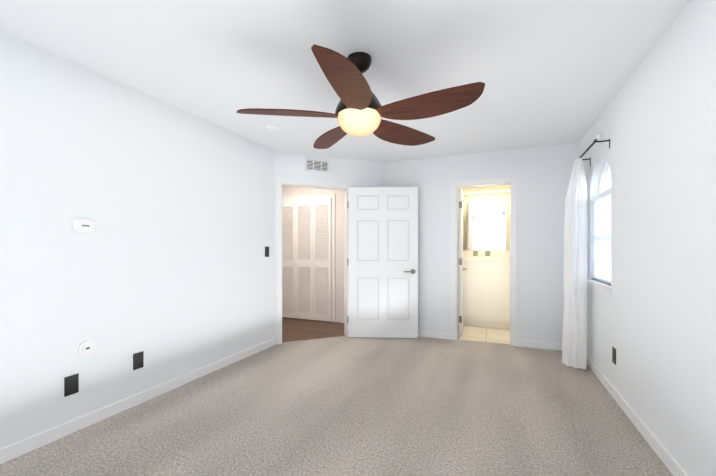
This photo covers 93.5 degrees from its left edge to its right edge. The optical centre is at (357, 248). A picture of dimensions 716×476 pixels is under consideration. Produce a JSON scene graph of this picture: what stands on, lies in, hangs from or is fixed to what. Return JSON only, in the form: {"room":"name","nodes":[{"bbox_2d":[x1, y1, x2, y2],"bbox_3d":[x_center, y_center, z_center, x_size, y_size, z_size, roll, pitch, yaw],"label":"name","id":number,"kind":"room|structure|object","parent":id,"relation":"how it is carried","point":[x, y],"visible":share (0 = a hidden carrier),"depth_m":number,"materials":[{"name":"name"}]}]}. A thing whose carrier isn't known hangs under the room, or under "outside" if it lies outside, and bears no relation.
{"room":"empty bedroom","nodes":[
{"label":"empty bedroom","id":0,"kind":"room"},
{"bbox_2d":[0,30,274,448],"bbox_3d":[-1.911,-0.009,2.291,0.120,2.440,4.250,0,0,22],"label":"wall","id":1,"kind":"structure","parent":0,"point":[167,266],"depth_m":2.45,"materials":[{"name":"white paint"}]},
{"bbox_2d":[64,373,78,396],"bbox_3d":[-1.877,0.895,2.207,0.008,0.125,0.078,0,0,22],"label":"electrical outlet","id":2,"kind":"object","parent":1,"relation":"attached to","point":[71,384],"visible":1,"depth_m":2.20,"materials":[{"name":"black plastic"}]},
{"bbox_2d":[72,219,95,232],"bbox_3d":[-1.842,-0.151,2.268,0.026,0.088,0.136,0,0,22],"label":"thermostat","id":3,"kind":"object","parent":1,"relation":"attached to","point":[83,226],"visible":1,"depth_m":2.26,"materials":[{"name":"white plastic"}]},
{"bbox_2d":[78,341,94,354],"bbox_3d":[-1.838,0.676,2.283,0.020,0.096,0.096,0,0,22],"label":"cable plate","id":4,"kind":"object","parent":1,"relation":"attached to","point":[86,347],"visible":1,"depth_m":2.27,"materials":[{"name":"white plastic"}]},
{"bbox_2d":[133,351,143,369],"bbox_3d":[-1.707,0.873,2.619,0.008,0.125,0.078,0,0,22],"label":"electrical outlet","id":5,"kind":"object","parent":1,"relation":"attached to","point":[138,360],"visible":1,"depth_m":2.62,"materials":[{"name":"black plastic"}]},
{"bbox_2d":[265,247,268,256],"bbox_3d":[-1.100,0.040,4.082,0.010,0.125,0.078,0,0,22],"label":"light switch","id":6,"kind":"object","parent":1,"relation":"attached to","point":[266,251],"visible":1,"depth_m":4.07,"materials":[{"name":"black plastic"}]},
{"bbox_2d":[0,317,687,475],"bbox_3d":[0.043,1.169,2.334,3.460,0.085,5.580,0,0,22],"label":"baseboard","id":7,"kind":"structure","parent":1,"relation":"attached to","point":[53,434],"depth_m":2.46,"materials":[{"name":"white wood"}]},
{"bbox_2d":[282,186,343,321],"bbox_3d":[-0.814,-0.011,5.771,3.050,2.440,0.120,0,0,22],"label":"wall","id":8,"kind":"structure","parent":0,"point":[289,191],"depth_m":5.50,"materials":[{"name":"white paint"}]},
{"bbox_2d":[282,194,334,321],"bbox_3d":[-1.078,0.162,5.769,1.496,2.094,0.078,0,0,22],"label":"bifold closet door","id":9,"kind":"structure","parent":8,"relation":"in","point":[308,243],"depth_m":5.68,"materials":[{"name":"white wood"}]},
{"bbox_2d":[275,151,383,343],"bbox_3d":[-0.355,-0.011,4.583,1.542,2.440,0.120,0,0,-23],"label":"wall","id":10,"kind":"structure","parent":0,"point":[353,172],"depth_m":4.49,"materials":[{"name":"white paint"}]},
{"bbox_2d":[277,178,351,344],"bbox_3d":[-0.566,0.165,4.462,0.771,2.090,0.770,0,0,22],"label":"door frame","id":11,"kind":"structure","parent":10,"relation":"attached to","point":[280,182],"depth_m":4.34,"materials":[{"name":"white wood"}]},
{"bbox_2d":[306,159,328,172],"bbox_3d":[-0.535,-1.091,4.437,0.310,0.155,0.010,0,0,-23],"label":"air vent","id":12,"kind":"object","parent":10,"relation":"in","point":[317,165],"visible":1,"depth_m":4.44,"materials":[{"name":"silver metal"}]},
{"bbox_2d":[347,187,417,337],"bbox_3d":[0.342,0.188,4.560,0.891,2.027,0.396,0,0,22],"label":"door","id":13,"kind":"structure","parent":10,"relation":"in","point":[382,261],"depth_m":4.53,"materials":[{"name":"white paint"}]},
{"bbox_2d":[0,336,672,475],"bbox_3d":[-0.026,1.236,2.168,3.580,0.050,5.340,0,0,22],"label":"floor carpet","id":14,"kind":"object","parent":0,"point":[363,406],"visible":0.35,"depth_m":2.34,"materials":[{"name":"beige carpet"}]},
{"bbox_2d":[0,0,688,161],"bbox_3d":[-0.336,-1.280,3.014,6.040,0.100,6.790,0,0,22],"label":"ceiling","id":15,"kind":"structure","parent":0,"point":[552,72],"depth_m":2.15,"materials":[{"name":"white paint"}]},
{"bbox_2d":[265,125,278,131],"bbox_3d":[-0.873,-1.211,3.414,0.132,0.038,0.132,0,0,22],"label":"smoke detector","id":16,"kind":"object","parent":15,"relation":"attached to","point":[271,128],"visible":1,"depth_m":3.38,"materials":[{"name":"white plastic"}]},
{"bbox_2d":[236,44,484,148],"bbox_3d":[0.025,-0.982,2.136,1.471,0.494,1.469,0,0,22],"label":"ceiling fan","id":17,"kind":"object","parent":15,"relation":"hanging from","point":[360,110],"visible":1,"depth_m":2.04,"materials":[{"name":"brown wood"}]},
{"bbox_2d":[282,317,509,343],"bbox_3d":[0.342,1.238,4.656,6.040,0.051,3.240,0,0,22],"label":"floor","id":18,"kind":"structure","parent":0,"point":[294,329],"depth_m":4.91,"materials":[{"name":"brown wood"}]},
{"bbox_2d":[458,262,481,326],"bbox_3d":[1.504,0.704,5.535,0.975,1.010,0.486,0,0,22],"label":"base cabinet","id":19,"kind":"object","parent":18,"relation":"on","point":[472,277],"depth_m":5.18,"materials":[{"name":"white wood"}]},
{"bbox_2d":[482,262,509,328],"bbox_3d":[2.405,0.704,5.162,0.975,1.010,0.486,0,0,22],"label":"base cabinet","id":20,"kind":"object","parent":18,"relation":"on","point":[486,288],"depth_m":5.05,"materials":[{"name":"white wood"}]},
{"bbox_2d":[458,258,509,261],"bbox_3d":[1.953,0.174,5.344,1.970,0.050,0.495,0,0,22],"label":"countertop","id":21,"kind":"structure","parent":20,"relation":"on","point":[464,259],"depth_m":5.08,"materials":[{"name":"white stone"}]},
{"bbox_2d":[458,190,509,250],"bbox_3d":[2.045,-0.446,5.567,1.890,0.970,0.012,0,0,22],"label":"bathroom mirror","id":22,"kind":"object","parent":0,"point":[486,220],"visible":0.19,"depth_m":5.54,"materials":[{"name":"mirror"}]},
{"bbox_2d":[384,143,610,343],"bbox_3d":[2.066,-0.011,4.911,3.050,2.440,1.450,0,0,22],"label":"wall","id":23,"kind":"structure","parent":0,"point":[543,174],"depth_m":4.16,"materials":[{"name":"white paint"}]},
{"bbox_2d":[458,188,466,336],"bbox_3d":[1.472,0.190,4.856,0.157,2.022,0.654,0,0,22],"label":"bathroom door","id":24,"kind":"structure","parent":23,"relation":"in","point":[461,268],"depth_m":4.56,"materials":[{"name":"white paint"}]},
{"bbox_2d":[451,176,516,345],"bbox_3d":[1.625,0.160,4.367,0.790,2.100,0.132,0,0,22],"label":"door frame","id":25,"kind":"structure","parent":23,"relation":"attached to","point":[510,181],"depth_m":4.30,"materials":[{"name":"white wood"}]},
{"bbox_2d":[458,250,509,257],"bbox_3d":[2.043,0.099,5.563,1.950,0.100,0.021,0,0,22],"label":"backsplash","id":26,"kind":"structure","parent":23,"relation":"attached to","point":[474,253],"depth_m":5.49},
{"bbox_2d":[579,0,715,475],"bbox_3d":[1.628,-0.008,1.483,0.120,2.440,5.460,0,0,22],"label":"wall","id":27,"kind":"structure","parent":0,"point":[651,320],"depth_m":1.90,"materials":[{"name":"white paint"}]},
{"bbox_2d":[562,133,609,369],"bbox_3d":[2.128,0.126,3.181,0.251,2.144,0.906,0,0,22],"label":"curtain","id":28,"kind":"object","parent":27,"relation":"attached to","point":[574,343],"visible":1,"depth_m":3.37,"materials":[{"name":"white fabric"}]},
{"bbox_2d":[587,159,611,295],"bbox_3d":[2.280,-0.227,3.112,0.150,1.245,0.750,0,0,22],"label":"arched window","id":29,"kind":"structure","parent":27,"relation":"in","point":[602,212],"depth_m":3.17,"materials":[{"name":"white glass"}]},
{"bbox_2d":[612,347,615,364],"bbox_3d":[2.073,0.868,2.728,0.008,0.125,0.078,0,0,22],"label":"electrical outlet","id":30,"kind":"object","parent":27,"relation":"attached to","point":[613,355],"visible":1,"depth_m":2.71,"materials":[{"name":"black plastic"}]}
]}

